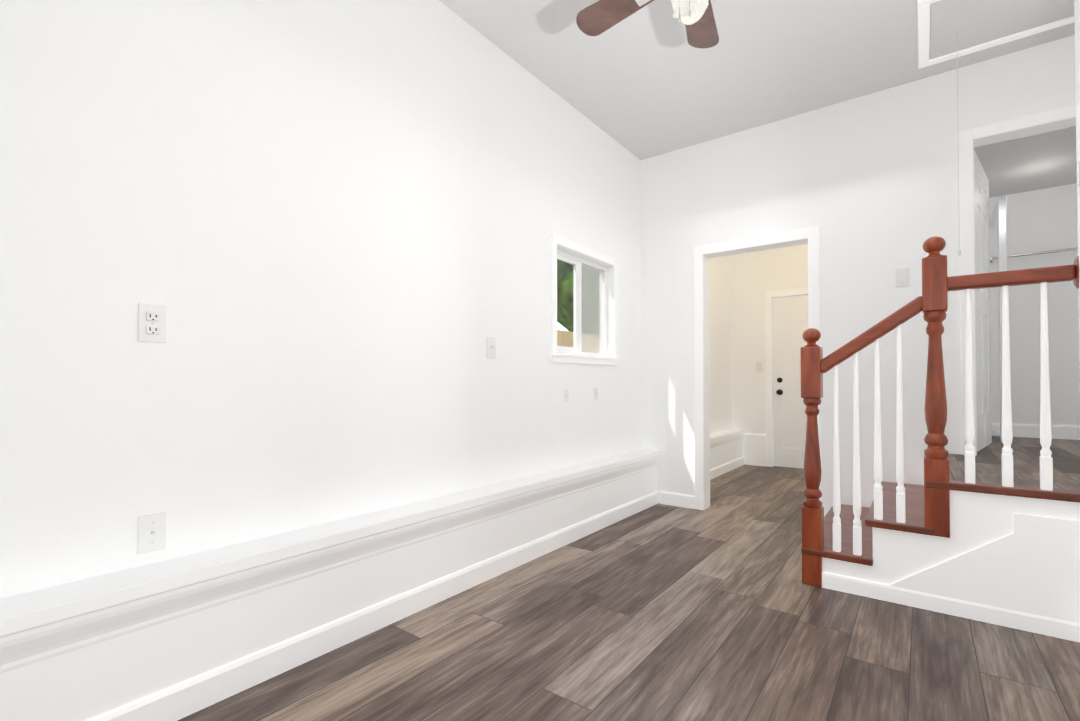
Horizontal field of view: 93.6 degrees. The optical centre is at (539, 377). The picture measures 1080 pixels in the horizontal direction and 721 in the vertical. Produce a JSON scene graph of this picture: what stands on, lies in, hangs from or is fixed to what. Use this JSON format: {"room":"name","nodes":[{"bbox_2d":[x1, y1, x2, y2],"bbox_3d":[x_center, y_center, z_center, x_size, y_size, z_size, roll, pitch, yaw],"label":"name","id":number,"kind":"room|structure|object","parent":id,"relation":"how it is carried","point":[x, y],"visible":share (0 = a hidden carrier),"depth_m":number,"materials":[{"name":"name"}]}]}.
{"room":"empty living room","nodes":[
{"label":"empty living room","id":0,"kind":"room"},
{"bbox_2d":[0,0,731,597],"bbox_3d":[-0.024,-0.408,3.138,0.100,2.820,7.930,-1,-1,37],"label":"wall","id":1,"kind":"structure","parent":0,"point":[322,230],"depth_m":1.84,"materials":[{"name":"white paint"}]},
{"bbox_2d":[138,511,166,553],"bbox_3d":[-1.164,0.467,1.525,0.012,0.115,0.070,-1,-1,37],"label":"electrical outlet","id":2,"kind":"object","parent":1,"relation":"attached to","point":[151,532],"visible":1,"depth_m":1.52,"materials":[{"name":"white plastic"}]},
{"bbox_2d":[138,303,166,342],"bbox_3d":[-1.169,-0.164,1.530,0.008,0.115,0.070,-1,-1,37],"label":"electrical outlet","id":3,"kind":"object","parent":1,"relation":"attached to","point":[151,322],"visible":1,"depth_m":1.53,"materials":[{"name":"white plastic"}]},
{"bbox_2d":[0,429,745,720],"bbox_3d":[0.082,0.790,3.041,0.167,0.422,7.688,-1,-1,37],"label":"wall ledge","id":4,"kind":"structure","parent":1,"relation":"attached to","point":[176,639],"depth_m":1.67,"materials":[{"name":"white paint"}]},
{"bbox_2d":[487,337,495,358],"bbox_3d":[-0.258,-0.159,2.729,0.016,0.115,0.070,-1,-1,37],"label":"light switch","id":5,"kind":"object","parent":1,"relation":"attached to","point":[491,347],"visible":1,"depth_m":2.73,"materials":[{"name":"white plastic"}]},
{"bbox_2d":[564,389,568,401],"bbox_3d":[0.176,0.119,3.300,0.016,0.085,0.050,-1,-1,37],"label":"light switch","id":6,"kind":"object","parent":1,"relation":"attached to","point":[566,395],"visible":1,"depth_m":3.30,"materials":[{"name":"white plastic"}]},
{"bbox_2d":[550,234,619,365],"bbox_3d":[0.297,-0.493,3.535,0.125,0.800,0.870,-1,-1,37],"label":"window unit","id":7,"kind":"structure","parent":1,"relation":"in","point":[577,262],"depth_m":3.56,"materials":[{"name":"white plastic"}]},
{"bbox_2d":[594,388,597,399],"bbox_3d":[0.402,0.118,3.599,0.016,0.085,0.050,-1,-1,37],"label":"light switch","id":8,"kind":"object","parent":1,"relation":"attached to","point":[595,393],"visible":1,"depth_m":3.59,"materials":[{"name":"white plastic"}]},
{"bbox_2d":[177,464,1079,720],"bbox_3d":[1.181,1.020,2.209,3.220,0.060,7.930,-1,-1,37],"label":"floor","id":9,"kind":"structure","parent":0,"point":[717,610],"depth_m":1.83,"materials":[{"name":"brown wood"}]},
{"bbox_2d":[800,236,1079,641],"bbox_3d":[2.221,0.195,2.428,1.566,1.594,1.140,-1,-1,37],"label":"staircase","id":10,"kind":"structure","parent":9,"relation":"on","point":[969,534],"depth_m":2.14,"materials":[{"name":"white paint"}]},
{"bbox_2d":[439,0,1074,159],"bbox_3d":[1.181,-1.859,2.246,3.220,0.060,7.930,-1,-1,37],"label":"ceiling","id":11,"kind":"structure","parent":0,"point":[646,81],"depth_m":2.90,"materials":[{"name":"white paint"}]},
{"bbox_2d":[576,0,718,47],"bbox_3d":[0.544,-1.571,1.930,0.968,0.522,0.986,-1,-1,37],"label":"ceiling fan","id":12,"kind":"object","parent":11,"relation":"hanging from","point":[695,17],"visible":1,"depth_m":2.16,"materials":[{"name":"brown wood"}]},
{"bbox_2d":[917,0,1074,68],"bbox_3d":[2.329,-1.819,2.481,0.770,0.014,0.650,-1,-1,37],"label":"attic hatch","id":13,"kind":"structure","parent":11,"relation":"attached to","point":[976,25],"depth_m":2.60,"materials":[{"name":"white paint"}]},
{"bbox_2d":[957,34,960,255],"bbox_3d":[2.186,-1.223,2.650,0.014,1.178,0.013,-1,-1,37],"label":"cord","id":14,"kind":"object","parent":13,"relation":"hanging from","point":[959,252],"visible":1,"depth_m":2.65,"materials":[{"name":"white plastic"}]},
{"bbox_2d":[731,244,807,465],"bbox_3d":[3.287,-0.383,5.016,3.220,2.820,0.940,-1,-1,37],"label":"wall","id":15,"kind":"structure","parent":0,"point":[756,276],"depth_m":6.02,"materials":[{"name":"white paint"}]},
{"bbox_2d":[756,362,761,371],"bbox_3d":[2.580,-0.121,5.976,0.070,0.115,0.016,-1,-1,37],"label":"light switch","id":16,"kind":"object","parent":15,"relation":"attached to","point":[758,366],"visible":1,"depth_m":5.97,"materials":[{"name":"white plastic"}]},
{"bbox_2d":[765,287,807,466],"bbox_3d":[3.047,0.014,5.621,1.020,2.040,0.016,-1,-1,37],"label":"door frame","id":17,"kind":"structure","parent":15,"relation":"attached to","point":[769,295],"depth_m":5.90,"materials":[{"name":"white paint"}]},
{"bbox_2d":[773,295,807,468],"bbox_3d":[3.062,0.050,5.641,0.872,1.958,0.106,-1,-1,37],"label":"front door","id":18,"kind":"structure","parent":15,"relation":"in","point":[790,320],"depth_m":5.82,"materials":[{"name":"white paint"}]},
{"bbox_2d":[641,35,1075,512],"bbox_3d":[2.099,-0.405,3.319,3.070,2.820,0.120,-1,-1,37],"label":"wall","id":19,"kind":"structure","parent":0,"point":[867,184],"depth_m":3.31,"materials":[{"name":"white paint"}]},
{"bbox_2d":[660,491,694,508],"bbox_3d":[1.080,0.963,3.987,0.283,0.100,0.015,-1,-1,37],"label":"baseboard","id":20,"kind":"structure","parent":19,"relation":"attached to","point":[666,498],"depth_m":3.98,"materials":[{"name":"white paint"}]},
{"bbox_2d":[694,226,821,509],"bbox_3d":[1.577,0.000,3.709,0.860,2.020,0.152,-1,-1,37],"label":"door frame","id":21,"kind":"structure","parent":19,"relation":"attached to","point":[812,235],"depth_m":3.86,"materials":[{"name":"white paint"}]},
{"bbox_2d":[895,267,908,286],"bbox_3d":[2.238,-0.618,3.132,0.070,0.115,0.016,-1,-1,37],"label":"light switch","id":22,"kind":"object","parent":19,"relation":"attached to","point":[901,277],"visible":1,"depth_m":3.13,"materials":[{"name":"white plastic"}]},
{"bbox_2d":[973,149,991,451],"bbox_3d":[2.844,-0.458,3.277,0.154,1.813,0.686,-1,-1,37],"label":"bathroom door","id":23,"kind":"structure","parent":19,"relation":"in","point":[982,320],"depth_m":3.24,"materials":[{"name":"white paint"}]},
{"bbox_2d":[959,105,1075,455],"bbox_3d":[2.796,-0.498,2.709,0.850,1.890,0.016,-1,-1,37],"label":"door frame","id":24,"kind":"structure","parent":19,"relation":"attached to","point":[966,198],"depth_m":2.94,"materials":[{"name":"white paint"}]},
{"bbox_2d":[973,126,1076,197],"bbox_3d":[3.333,-1.470,3.366,0.900,0.050,1.420,-1,-1,37],"label":"ceiling","id":25,"kind":"structure","parent":0,"point":[1034,162],"depth_m":3.41,"materials":[{"name":"white paint"}]},
{"bbox_2d":[977,436,1079,461],"bbox_3d":[3.297,0.729,3.289,0.900,0.550,1.540,-1,-1,37],"label":"floor","id":26,"kind":"structure","parent":0,"point":[1060,449],"depth_m":3.18,"materials":[{"name":"brown wood"}]},
{"bbox_2d":[989,194,1077,443],"bbox_3d":[3.624,-0.393,3.551,0.673,1.699,0.748,-1,-1,37],"label":"shelf","id":27,"kind":"object","parent":26,"relation":"on","point":[999,213],"visible":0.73,"depth_m":3.46,"materials":[{"name":"white wood"}]},
{"bbox_2d":[989,183,1079,425],"bbox_3d":[3.798,-0.397,3.966,0.900,2.820,0.120,-1,-1,37],"label":"wall","id":28,"kind":"structure","parent":0,"point":[1042,220],"depth_m":3.88,"materials":[{"name":"white paint"}]},
{"bbox_2d":[992,423,1079,439],"bbox_3d":[3.757,0.412,3.901,0.900,0.100,0.015,-1,-1,37],"label":"baseboard","id":29,"kind":"structure","parent":28,"relation":"attached to","point":[1018,430],"depth_m":3.86,"materials":[{"name":"white paint"}]},
{"bbox_2d":[1074,0,1079,377],"bbox_3d":[0.852,-0.446,0.201,0.160,2.820,4.300,-1,-1,37],"label":"wall","id":30,"kind":"structure","parent":0,"point":[1077,40],"depth_m":1.95,"materials":[{"name":"white paint"}]},
{"bbox_2d":[1077,161,1079,364],"bbox_3d":[1.723,0.016,1.513,0.104,1.918,0.844,-1,-1,37],"label":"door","id":31,"kind":"structure","parent":30,"relation":"in","point":[1078,173],"depth_m":1.84,"materials":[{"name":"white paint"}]},
{"bbox_2d":[1077,101,1079,308],"bbox_3d":[1.722,-0.021,1.493,0.016,2.005,0.970,-1,-1,37],"label":"door frame","id":32,"kind":"structure","parent":30,"relation":"attached to","point":[1078,131],"depth_m":1.88,"materials":[{"name":"white paint"}]},
{"label":"outside","id":33,"kind":"structure","parent":0,"visible":0},
{"bbox_3d":[-3.332,1.224,8.693,11.900,0.100,22.000,-1,-1,37],"label":"ground","id":34,"kind":"structure","parent":33,"visible":0},
{"bbox_2d":[557,330,599,352],"bbox_3d":[0.187,0.260,6.071,0.110,1.760,16.039,-1,-1,37],"label":"fence","id":35,"kind":"object","parent":34,"relation":"on","point":[565,339],"depth_m":6.40,"materials":[{"name":"brown wood"}]},
{"bbox_2d":[557,260,599,335],"bbox_3d":[-0.997,-2.364,9.891,6.421,7.106,14.387,-1,-1,37],"label":"trees","id":36,"kind":"object","parent":34,"relation":"on","point":[566,289],"depth_m":9.63,"materials":[{"name":"green plant"}]}
]}

